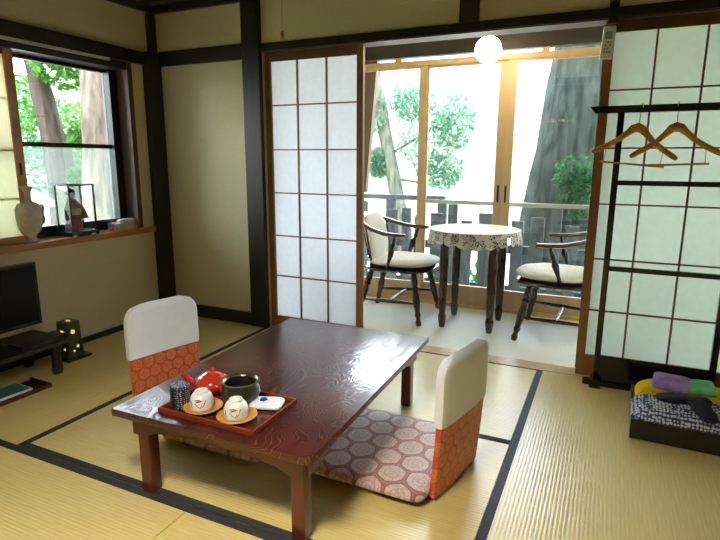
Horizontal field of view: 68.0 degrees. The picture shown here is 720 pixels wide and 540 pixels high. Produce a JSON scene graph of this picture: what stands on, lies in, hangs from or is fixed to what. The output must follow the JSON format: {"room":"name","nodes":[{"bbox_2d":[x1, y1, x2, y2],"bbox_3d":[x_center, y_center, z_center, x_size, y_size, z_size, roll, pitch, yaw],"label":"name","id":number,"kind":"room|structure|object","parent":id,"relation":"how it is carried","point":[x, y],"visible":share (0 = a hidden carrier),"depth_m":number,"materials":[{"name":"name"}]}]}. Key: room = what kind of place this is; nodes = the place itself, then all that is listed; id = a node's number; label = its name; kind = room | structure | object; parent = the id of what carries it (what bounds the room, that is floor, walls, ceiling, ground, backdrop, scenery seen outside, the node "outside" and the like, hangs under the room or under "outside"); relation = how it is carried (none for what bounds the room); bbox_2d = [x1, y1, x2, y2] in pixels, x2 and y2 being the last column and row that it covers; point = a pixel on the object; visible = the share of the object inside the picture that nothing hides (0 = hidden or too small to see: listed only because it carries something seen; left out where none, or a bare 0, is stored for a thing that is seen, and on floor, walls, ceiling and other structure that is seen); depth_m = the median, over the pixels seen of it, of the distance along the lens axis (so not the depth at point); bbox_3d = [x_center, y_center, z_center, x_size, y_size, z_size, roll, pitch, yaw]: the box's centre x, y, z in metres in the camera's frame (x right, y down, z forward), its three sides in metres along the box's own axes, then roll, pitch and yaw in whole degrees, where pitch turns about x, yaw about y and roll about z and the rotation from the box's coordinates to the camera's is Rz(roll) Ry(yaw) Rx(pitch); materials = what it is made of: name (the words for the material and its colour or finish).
{"room":"traditional dwelling","nodes":[
{"label":"traditional dwelling","id":0,"kind":"room"},
{"bbox_2d":[0,0,158,338],"bbox_3d":[-2.512,-0.353,2.018,0.200,2.400,4.800,6,13,24],"label":"wall","id":1,"kind":"structure","parent":0,"point":[95,284],"depth_m":3.50,"materials":[{"name":"beige paint"}]},
{"bbox_2d":[0,47,27,245],"bbox_3d":[-2.165,-0.598,2.580,0.033,1.070,1.080,6,13,24],"label":"window","id":2,"kind":"structure","parent":1,"relation":"in","point":[12,162],"depth_m":3.00,"materials":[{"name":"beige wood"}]},
{"bbox_2d":[0,35,109,60],"bbox_3d":[-1.912,-1.229,2.805,0.012,0.017,1.420,6,13,24],"label":"trim","id":3,"kind":"structure","parent":1,"relation":"attached to","point":[1,36],"depth_m":3.08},
{"bbox_2d":[0,324,123,370],"bbox_3d":[-2.461,0.734,2.118,0.022,0.030,4.430,6,13,24],"label":"baseboard","id":4,"kind":"structure","parent":1,"relation":"attached to","point":[108,331],"depth_m":3.49,"materials":[{"name":"black wood"}]},
{"bbox_2d":[0,39,125,70],"bbox_3d":[-2.065,-1.241,2.809,0.202,0.097,1.902,6,13,24],"label":"trim","id":5,"kind":"structure","parent":1,"relation":"attached to","point":[16,47],"depth_m":3.21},
{"bbox_2d":[12,53,127,237],"bbox_3d":[-2.117,-0.671,2.942,0.076,1.073,1.891,6,13,25],"label":"window","id":6,"kind":"structure","parent":1,"relation":"in","point":[108,77],"depth_m":3.67,"materials":[{"name":"black metal"}]},
{"bbox_2d":[0,18,145,64],"bbox_3d":[-2.431,-1.072,1.755,0.035,0.085,4.460,6,13,24],"label":"trim","id":7,"kind":"structure","parent":1,"relation":"attached to","point":[8,28],"depth_m":3.18,"materials":[{"name":"brown wood"}]},
{"bbox_2d":[0,226,155,254],"bbox_3d":[-2.032,-0.132,3.086,0.230,0.040,2.025,6,13,24],"label":"trim","id":8,"kind":"structure","parent":1,"relation":"attached to","point":[48,242],"depth_m":3.32,"materials":[{"name":"orange wood"}]},
{"bbox_2d":[14,186,45,242],"bbox_3d":[-1.955,-0.328,3.133,0.159,0.325,0.159,1,12,5],"label":"vase","id":9,"kind":"object","parent":8,"relation":"on","point":[30,217],"visible":0.71,"depth_m":3.09,"materials":[{"name":"beige ceramic"}]},
{"bbox_2d":[52,183,99,236],"bbox_3d":[-1.819,-0.386,3.421,0.148,0.324,0.200,6,13,24],"label":"case","id":10,"kind":"object","parent":8,"relation":"on","point":[86,231],"visible":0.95,"depth_m":3.38,"materials":[{"name":"black metal"}]},
{"bbox_2d":[64,188,88,230],"bbox_3d":[-1.835,-0.385,3.406,0.108,0.268,0.168,6,13,24],"label":"doll","id":11,"kind":"object","parent":10,"relation":"in","point":[79,212],"visible":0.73,"depth_m":3.39},
{"bbox_2d":[108,218,137,229],"bbox_3d":[-1.663,-0.335,3.807,0.110,0.070,0.230,6,13,24],"label":"tissue box","id":12,"kind":"object","parent":8,"relation":"on","point":[126,223],"visible":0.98,"depth_m":3.74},
{"bbox_2d":[116,62,143,227],"bbox_3d":[-1.663,-0.866,3.771,0.206,1.128,0.040,6,13,24],"label":"trim","id":13,"kind":"structure","parent":1,"relation":"attached to","point":[123,77],"depth_m":3.73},
{"bbox_2d":[106,0,154,14],"bbox_3d":[-2.432,-1.403,1.689,0.030,0.050,4.660,6,13,24],"label":"trim","id":14,"kind":"structure","parent":1,"relation":"attached to","point":[132,4],"depth_m":3.59,"materials":[{"name":"brown wood"}]},
{"bbox_2d":[142,12,175,298],"bbox_3d":[-1.481,-0.734,3.930,0.068,2.190,0.145,6,13,24],"label":"wooden post","id":15,"kind":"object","parent":1,"relation":"attached to","point":[152,73],"depth_m":3.89,"materials":[{"name":"black wood"}]},
{"bbox_2d":[135,0,188,5],"bbox_3d":[-0.341,-1.228,0.734,4.640,0.050,4.660,6,13,24],"label":"ceiling","id":16,"kind":"structure","parent":0,"point":[139,2],"depth_m":3.59,"materials":[{"name":"brown wood"}]},
{"bbox_2d":[18,60,548,284],"bbox_3d":[6.021,-11.492,22.946,70.000,19.330,70.000,6,13,24],"label":"sky","id":17,"kind":"structure","parent":0,"point":[477,184],"depth_m":36.21,"materials":[{"name":"white"}]},
{"bbox_2d":[13,59,78,186],"bbox_3d":[-10.245,-3.599,15.118,5.412,6.452,4.331,6,13,24],"label":"tree","id":18,"kind":"object","parent":17,"relation":"on","point":[63,80],"visible":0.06,"depth_m":15.09,"materials":[{"name":"green plant"}]},
{"bbox_2d":[13,60,81,224],"bbox_3d":[-3.978,-2.269,6.872,1.793,6.013,2.736,6,13,24],"label":"tree","id":19,"kind":"object","parent":17,"relation":"on","point":[59,165],"visible":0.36,"depth_m":6.70,"materials":[{"name":"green plant"}]},
{"bbox_2d":[17,92,80,195],"bbox_3d":[-7.213,-1.471,10.639,3.832,4.106,2.842,-4,12,-21],"label":"tree","id":20,"kind":"object","parent":17,"relation":"on","point":[34,166],"visible":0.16,"depth_m":10.38,"materials":[{"name":"green plant"}]},
{"bbox_2d":[79,70,112,220],"bbox_3d":[-3.074,-1.817,6.199,0.553,5.024,0.727,6,13,24],"label":"tree","id":21,"kind":"object","parent":17,"relation":"on","point":[95,164],"visible":0.29,"depth_m":6.13,"materials":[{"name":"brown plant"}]},
{"bbox_2d":[364,62,379,191],"bbox_3d":[-0.050,-1.235,4.672,0.445,1.090,0.050,6,13,24],"label":"trunk","id":22,"kind":"object","parent":17,"relation":"on","point":[371,78],"visible":0.29,"depth_m":4.57,"materials":[{"name":"plant"}]},
{"bbox_2d":[364,193,447,223],"bbox_3d":[0.144,-0.147,6.032,1.670,1.415,0.060,6,13,24],"label":"handrail","id":23,"kind":"object","parent":17,"relation":"on","point":[390,198],"visible":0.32,"depth_m":5.73,"materials":[{"name":"grey metal"}]},
{"bbox_2d":[369,61,478,275],"bbox_3d":[0.571,-1.953,6.700,1.814,4.919,0.750,3,12,15],"label":"tree","id":24,"kind":"object","parent":17,"relation":"on","point":[385,155],"visible":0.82,"depth_m":6.66,"materials":[{"name":"green plant"}]},
{"bbox_2d":[470,261,476,281],"bbox_3d":[1.356,0.257,5.872,0.520,0.714,0.520,6,13,24],"label":"bush","id":25,"kind":"object","parent":17,"relation":"on","point":[473,277],"visible":0.02,"depth_m":5.85,"materials":[{"name":"green plant"}]},
{"bbox_2d":[364,201,587,297],"bbox_3d":[1.374,0.030,5.222,4.200,1.305,0.057,6,13,24],"label":"fence","id":26,"kind":"object","parent":17,"relation":"on","point":[537,226],"visible":0.26,"depth_m":5.22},
{"bbox_2d":[519,44,602,292],"bbox_3d":[2.355,-1.748,5.655,1.269,4.960,1.299,-7,13,-30],"label":"tree","id":27,"kind":"object","parent":17,"relation":"on","point":[561,170],"visible":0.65,"depth_m":5.44,"materials":[{"name":"grey plant"}]},
{"bbox_2d":[0,317,719,539],"bbox_3d":[-0.352,1.029,1.195,4.640,0.162,4.660,6,13,24],"label":"floor","id":28,"kind":"structure","parent":0,"point":[556,458],"depth_m":2.01,"materials":[{"name":"woven straw tatami"},{"name":"cloth"}]},
{"bbox_2d":[0,377,52,406],"bbox_3d":[-1.781,0.631,2.658,0.173,0.021,0.410,6,13,25],"label":"tray","id":29,"kind":"object","parent":28,"relation":"on","point":[38,385],"visible":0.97,"depth_m":2.76,"materials":[{"name":"red paint"}]},
{"bbox_2d":[0,383,32,401],"bbox_3d":[-1.811,0.630,2.634,0.129,0.012,0.316,6,13,27],"label":"magazine","id":30,"kind":"object","parent":29,"relation":"on","point":[10,391],"visible":1,"depth_m":2.70,"materials":[{"name":"teal paper"}]},
{"bbox_2d":[0,330,71,373],"bbox_3d":[-1.950,0.532,2.718,0.340,0.190,0.840,6,13,24],"label":"tv stand","id":31,"kind":"object","parent":28,"relation":"on","point":[6,355],"visible":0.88,"depth_m":2.95,"materials":[{"name":"black wood"}]},
{"bbox_2d":[0,261,41,350],"bbox_3d":[-1.966,0.228,2.664,0.160,0.424,0.750,6,13,24],"label":"television","id":32,"kind":"object","parent":31,"relation":"on","point":[20,307],"visible":0.98,"depth_m":2.88,"materials":[{"name":"plastic"}]},
{"bbox_2d":[56,318,91,362],"bbox_3d":[-1.730,0.413,3.197,0.137,0.232,0.160,6,13,24],"label":"lantern","id":33,"kind":"object","parent":28,"relation":"on","point":[72,351],"visible":0.89,"depth_m":3.16,"materials":[{"name":"black paint"}]},
{"bbox_2d":[123,295,199,445],"bbox_3d":[-0.781,0.421,2.432,0.444,0.529,0.370,9,15,38],"label":"chair","id":34,"kind":"object","parent":28,"relation":"on","point":[161,336],"visible":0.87,"depth_m":2.51,"materials":[{"name":"orange-red patterned fabric"},{"name":"white cloth"}]},
{"bbox_2d":[163,435,259,461],"bbox_3d":[-0.504,0.664,2.397,0.520,0.055,0.560,6,13,24],"label":"floor cushion","id":35,"kind":"object","parent":34,"relation":"on","point":[183,440],"visible":0.1,"depth_m":2.13,"materials":[{"name":"fabric"}]},
{"bbox_2d":[111,318,428,539],"bbox_3d":[-0.260,0.562,2.244,0.780,0.333,1.190,5,13,23],"label":"table","id":36,"kind":"object","parent":28,"relation":"on","point":[334,372],"visible":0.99,"depth_m":1.98,"materials":[{"name":"red wood"}]},
{"bbox_2d":[158,388,296,436],"bbox_3d":[-0.451,0.465,1.837,0.390,0.017,0.260,6,13,24],"label":"tray","id":37,"kind":"object","parent":36,"relation":"on","point":[263,418],"visible":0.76,"depth_m":1.75,"materials":[{"name":"red paint"}]},
{"bbox_2d":[169,381,189,408],"bbox_3d":[-0.617,0.428,1.832,0.067,0.077,0.067,6,13,24],"label":"caddy","id":38,"kind":"object","parent":37,"relation":"on","point":[179,391],"visible":0.91,"depth_m":1.81,"materials":[{"name":"paper"}]},
{"bbox_2d":[183,397,222,414],"bbox_3d":[-0.531,0.464,1.807,0.132,0.016,0.132,6,13,24],"label":"saucer","id":39,"kind":"object","parent":37,"relation":"on","point":[218,403],"visible":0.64,"depth_m":1.79,"materials":[{"name":"orange wood"}]},
{"bbox_2d":[190,387,213,410],"bbox_3d":[-0.533,0.432,1.799,0.080,0.060,0.081,1,12,5],"label":"teacup","id":40,"kind":"object","parent":39,"relation":"on","point":[201,399],"visible":1,"depth_m":1.77,"materials":[{"name":"ceramic"}]},
{"bbox_2d":[180,366,227,394],"bbox_3d":[-0.528,0.399,1.935,0.218,0.094,0.132,7,14,31],"label":"teapot","id":41,"kind":"object","parent":37,"relation":"on","point":[210,379],"visible":0.81,"depth_m":1.91,"materials":[{"name":"red ceramic"}]},
{"bbox_2d":[216,406,256,423],"bbox_3d":[-0.402,0.478,1.744,0.132,0.016,0.132,6,13,24],"label":"saucer","id":42,"kind":"object","parent":37,"relation":"on","point":[252,414],"visible":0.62,"depth_m":1.73,"materials":[{"name":"orange wood"}]},
{"bbox_2d":[224,396,248,420],"bbox_3d":[-0.404,0.446,1.736,0.080,0.060,0.081,1,12,5],"label":"teacup","id":43,"kind":"object","parent":42,"relation":"on","point":[236,407],"visible":1,"depth_m":1.71,"materials":[{"name":"ceramic"}]},
{"bbox_2d":[220,372,260,404],"bbox_3d":[-0.414,0.421,1.853,0.136,0.085,0.136,6,13,24],"label":"bowl","id":44,"kind":"object","parent":37,"relation":"on","point":[245,385],"visible":0.84,"depth_m":1.83,"materials":[{"name":"green ceramic"}]},
{"bbox_2d":[249,396,284,410],"bbox_3d":[-0.318,0.455,1.828,0.112,0.029,0.078,2,12,8],"label":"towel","id":45,"kind":"object","parent":37,"relation":"on","point":[271,403],"visible":0.97,"depth_m":1.80,"materials":[{"name":"white fabric"}]},
{"bbox_2d":[313,407,435,501],"bbox_3d":[0.100,0.715,2.161,0.520,0.055,0.560,6,13,25],"label":"floor cushion","id":46,"kind":"object","parent":28,"relation":"on","point":[384,452],"visible":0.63,"depth_m":2.05,"materials":[{"name":"pink fabric"}]},
{"bbox_2d":[427,338,487,499],"bbox_3d":[0.216,0.502,2.063,0.444,0.529,0.370,9,14,35],"label":"chair","id":47,"kind":"object","parent":28,"relation":"on","point":[461,379],"visible":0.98,"depth_m":1.88,"materials":[{"name":"white fabric"}]},
{"bbox_2d":[582,102,719,390],"bbox_3d":[1.506,-0.067,2.619,0.815,1.437,0.120,6,13,24],"label":"clothes rack","id":48,"kind":"object","parent":28,"relation":"on","point":[613,372],"visible":0.7,"depth_m":2.67,"materials":[{"name":"black paint"}]},
{"bbox_2d":[591,102,677,167],"bbox_3d":[1.328,-0.650,2.582,0.384,0.306,0.065,4,12,19],"label":"hanger","id":49,"kind":"object","parent":48,"relation":"hanging from","point":[640,128],"visible":0.92,"depth_m":2.56,"materials":[{"name":"brown wood"}]},
{"bbox_2d":[629,101,719,165],"bbox_3d":[1.487,-0.640,2.510,0.385,0.295,0.065,6,13,34],"label":"hanger","id":50,"kind":"object","parent":48,"relation":"hanging from","point":[682,128],"visible":0.96,"depth_m":2.49,"materials":[{"name":"brown wood"}]},
{"bbox_2d":[629,384,719,455],"bbox_3d":[1.512,0.674,2.361,0.570,0.087,0.410,6,13,26],"label":"box","id":51,"kind":"object","parent":28,"relation":"on","point":[697,441],"visible":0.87,"depth_m":2.24,"materials":[{"name":"paint"}]},
{"bbox_2d":[630,394,719,434],"bbox_3d":[1.473,0.647,2.288,0.565,0.128,0.245,6,13,26],"label":"folded yukata","id":52,"kind":"object","parent":51,"relation":"on","point":[646,407],"visible":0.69,"depth_m":2.26,"materials":[{"name":"blue fabric"}]},
{"bbox_2d":[655,392,718,423],"bbox_3d":[1.411,0.581,2.287,0.233,0.054,0.240,1,12,5],"label":"sash","id":53,"kind":"object","parent":52,"relation":"on","point":[702,409],"depth_m":2.28,"materials":[{"name":"black fabric"}]},
{"bbox_2d":[634,379,719,403],"bbox_3d":[1.575,0.607,2.464,0.550,0.139,0.150,6,13,26],"label":"folded towel","id":54,"kind":"object","parent":51,"relation":"on","point":[644,386],"visible":0.31,"depth_m":2.49,"materials":[{"name":"yellow fabric"}]},
{"bbox_2d":[652,372,689,393],"bbox_3d":[1.442,0.521,2.476,0.150,0.047,0.122,7,13,31],"label":"packet","id":55,"kind":"object","parent":54,"relation":"on","point":[664,381],"visible":1,"depth_m":2.46,"materials":[{"name":"purple fabric"}]},
{"bbox_2d":[689,379,717,396],"bbox_3d":[1.553,0.535,2.432,0.115,0.043,0.107,5,12,20],"label":"packet","id":56,"kind":"object","parent":54,"relation":"on","point":[697,387],"visible":0.94,"depth_m":2.41,"materials":[{"name":"green fabric"}]},
{"bbox_2d":[155,0,677,326],"bbox_3d":[0.656,-0.573,3.071,4.640,2.240,0.100,6,13,24],"label":"wall","id":57,"kind":"structure","parent":0,"point":[204,109],"depth_m":3.72,"materials":[{"name":"beige paint"}]},
{"bbox_2d":[152,0,239,14],"bbox_3d":[0.634,-1.615,2.799,4.640,0.050,0.030,6,13,24],"label":"trim","id":58,"kind":"structure","parent":57,"relation":"attached to","point":[191,4],"depth_m":3.60,"materials":[{"name":"brown wood"}]},
{"bbox_2d":[158,44,241,66],"bbox_3d":[-1.088,-1.468,3.665,0.730,0.098,0.052,6,13,24],"label":"trim","id":59,"kind":"structure","parent":57,"relation":"attached to","point":[232,52],"depth_m":3.63,"materials":[{"name":"black wood"}]},
{"bbox_2d":[196,304,251,324],"bbox_3d":[-1.103,0.320,4.023,0.725,0.092,0.030,6,13,24],"label":"baseboard","id":60,"kind":"structure","parent":57,"relation":"attached to","point":[225,314],"depth_m":3.96,"materials":[{"name":"black wood"}]},
{"bbox_2d":[240,0,269,327],"bbox_3d":[-0.697,-0.692,3.646,0.137,2.230,0.095,6,13,24],"label":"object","id":61,"kind":"structure","parent":57,"relation":"attached to","point":[250,12],"depth_m":3.59,"materials":[{"name":"black wood"}]},
{"bbox_2d":[281,1,283,38],"bbox_3d":[-0.491,-1.588,3.346,0.016,0.262,0.019,-6,13,-27],"label":"cord","id":62,"kind":"object","parent":57,"relation":"attached to","point":[282,32],"visible":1,"depth_m":3.36,"materials":[{"name":"beige fabric"}]},
{"bbox_2d":[264,44,364,327],"bbox_3d":[-0.300,-0.473,3.522,0.708,1.846,0.028,6,13,24],"label":"door","id":63,"kind":"structure","parent":57,"relation":"in","point":[315,98],"depth_m":3.50,"materials":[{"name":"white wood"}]},
{"bbox_2d":[364,65,427,298],"bbox_3d":[0.201,-0.712,4.523,0.715,1.883,0.028,6,13,24],"label":"door","id":64,"kind":"structure","parent":57,"relation":"in","point":[373,287],"depth_m":4.37,"materials":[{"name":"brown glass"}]},
{"bbox_2d":[271,326,589,376],"bbox_3d":[1.066,0.588,3.114,3.725,0.052,0.115,6,13,24],"label":"trim","id":65,"kind":"structure","parent":57,"relation":"attached to","point":[432,349],"depth_m":3.16,"materials":[{"name":"brown wood"}]},
{"bbox_2d":[421,60,508,305],"bbox_3d":[0.805,-0.659,4.279,0.682,1.883,0.032,6,13,24],"label":"door","id":66,"kind":"structure","parent":57,"relation":"in","point":[466,294],"depth_m":4.19,"materials":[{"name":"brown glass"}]},
{"bbox_2d":[459,0,479,22],"bbox_3d":[0.600,-1.500,2.872,0.108,0.325,0.070,6,13,24],"label":"trim","id":67,"kind":"structure","parent":57,"relation":"attached to","point":[469,10],"depth_m":2.86,"materials":[{"name":"brown wood"}]},
{"bbox_2d":[363,296,578,367],"bbox_3d":[1.115,0.491,3.778,4.200,0.116,1.140,6,13,24],"label":"floor","id":68,"kind":"structure","parent":57,"relation":"attached to","point":[541,342],"depth_m":3.79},
{"bbox_2d":[364,211,438,326],"bbox_3d":[0.301,-0.046,4.138,0.618,0.795,0.637,5,13,23],"label":"armchair","id":69,"kind":"object","parent":68,"relation":"on","point":[377,240],"visible":0.98,"depth_m":4.03,"materials":[{"name":"brown wood"}]},
{"bbox_2d":[364,211,387,256],"bbox_3d":[0.131,-0.275,4.167,0.102,0.353,0.400,5,13,23],"label":"cushion","id":70,"kind":"object","parent":69,"relation":"on","point":[376,244],"depth_m":4.09,"materials":[{"name":"white fabric"}]},
{"bbox_2d":[368,251,438,267],"bbox_3d":[0.339,-0.085,4.114,0.530,0.068,0.500,5,13,23],"label":"seat cushion","id":71,"kind":"object","parent":69,"relation":"on","point":[380,259],"depth_m":3.98,"materials":[{"name":"white fabric"}]},
{"bbox_2d":[436,231,519,333],"bbox_3d":[0.819,0.051,3.885,0.625,0.701,0.625,6,13,24],"label":"round table","id":72,"kind":"object","parent":68,"relation":"on","point":[496,264],"visible":0.67,"depth_m":3.80,"materials":[{"name":"brown wood"}]},
{"bbox_2d":[427,223,522,250],"bbox_3d":[0.822,-0.242,3.827,0.673,0.113,0.668,6,13,24],"label":"tablecloth","id":73,"kind":"object","parent":72,"relation":"on","point":[484,231],"visible":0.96,"depth_m":3.60,"materials":[{"name":"white fabric"}]},
{"bbox_2d":[511,231,586,340],"bbox_3d":[1.380,0.063,3.633,0.618,0.795,0.637,6,13,26],"label":"armchair","id":74,"kind":"object","parent":68,"relation":"on","point":[553,275],"visible":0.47,"depth_m":3.53,"materials":[{"name":"white fabric"}]},
{"bbox_2d":[516,263,583,283],"bbox_3d":[1.343,0.017,3.642,0.530,0.068,0.500,6,13,26],"label":"seat cushion","id":75,"kind":"object","parent":74,"relation":"on","point":[532,273],"depth_m":3.52,"materials":[{"name":"white fabric"}]},
{"bbox_2d":[367,293,578,320],"bbox_3d":[1.330,0.330,4.217,4.200,0.026,0.120,6,13,24],"label":"trim","id":76,"kind":"structure","parent":57,"relation":"attached to","point":[422,300],"depth_m":4.34,"materials":[{"name":"brown wood"}]},
{"bbox_2d":[260,0,719,51],"bbox_3d":[1.072,-1.278,2.726,3.725,0.047,0.130,6,13,24],"label":"trim","id":77,"kind":"structure","parent":57,"relation":"attached to","point":[680,5],"depth_m":2.81,"materials":[{"name":"brown wood"}]},
{"bbox_2d":[261,8,719,53],"bbox_3d":[1.074,-1.252,2.735,3.725,0.006,0.122,6,13,24],"label":"trim","id":78,"kind":"structure","parent":57,"relation":"attached to","point":[598,22],"depth_m":2.88,"materials":[{"name":"brown wood"}]},
{"bbox_2d":[495,53,599,316],"bbox_3d":[1.447,-0.590,3.955,0.775,1.883,0.032,6,13,24],"label":"door","id":79,"kind":"structure","parent":57,"relation":"in","point":[511,299],"depth_m":4.05,"materials":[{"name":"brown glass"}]},
{"bbox_2d":[575,61,602,366],"bbox_3d":[1.286,-0.341,2.924,0.055,1.850,0.035,6,13,24],"label":"trim","id":80,"kind":"structure","parent":57,"relation":"attached to","point":[602,61],"depth_m":2.93,"materials":[{"name":"brown wood"}]},
{"bbox_2d":[608,0,619,23],"bbox_3d":[1.225,-1.327,2.556,0.044,0.270,0.007,6,13,24],"label":"wooden post","id":81,"kind":"object","parent":57,"relation":"hanging from","point":[614,4],"visible":1,"depth_m":2.57,"materials":[{"name":"black wood"}]},
{"bbox_2d":[575,11,719,387],"bbox_3d":[1.613,-0.286,2.654,0.868,1.846,0.028,6,13,24],"label":"door","id":82,"kind":"structure","parent":57,"relation":"in","point":[672,59],"depth_m":2.69,"materials":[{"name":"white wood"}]},
{"bbox_2d":[600,26,616,58],"bbox_3d":[1.216,-1.113,2.618,0.064,0.152,0.024,6,13,24],"label":"remote control","id":83,"kind":"object","parent":82,"relation":"hanging from","point":[609,32],"visible":1,"depth_m":2.61,"materials":[{"name":"plastic"}]},
{"bbox_3d":[-0.854,-0.859,4.432,0.150,2.440,1.150,6,13,24],"label":"wall","id":84,"kind":"structure","parent":0,"visible":0},
{"bbox_2d":[395,47,549,61],"bbox_3d":[1.203,-1.593,3.889,3.800,0.027,0.060,6,13,24],"label":"trim","id":85,"kind":"structure","parent":84,"relation":"attached to","point":[543,48],"depth_m":4.25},
{"bbox_2d":[365,46,600,69],"bbox_3d":[1.339,-1.547,3.833,4.200,0.040,0.080,6,13,24],"label":"trim","id":86,"kind":"structure","parent":84,"relation":"attached to","point":[587,50],"depth_m":4.00,"materials":[{"name":"brown wood"}]},
{"bbox_2d":[365,25,606,62],"bbox_3d":[1.335,-1.642,3.805,4.200,0.103,0.080,6,13,24],"label":"trim","id":87,"kind":"structure","parent":84,"relation":"attached to","point":[586,35],"depth_m":3.93,"materials":[{"name":"brown wood"}]},
{"bbox_3d":[1.154,-1.854,3.359,4.200,0.040,1.290,6,13,24],"label":"trim","id":88,"kind":"structure","parent":0,"visible":0},
{"bbox_2d":[475,36,501,63],"bbox_3d":[0.858,-1.621,3.540,0.174,0.477,0.174,6,13,24],"label":"globe lamp","id":89,"kind":"object","parent":88,"relation":"hanging from","point":[488,49],"visible":0.88,"depth_m":3.51,"materials":[{"name":"white glass"}]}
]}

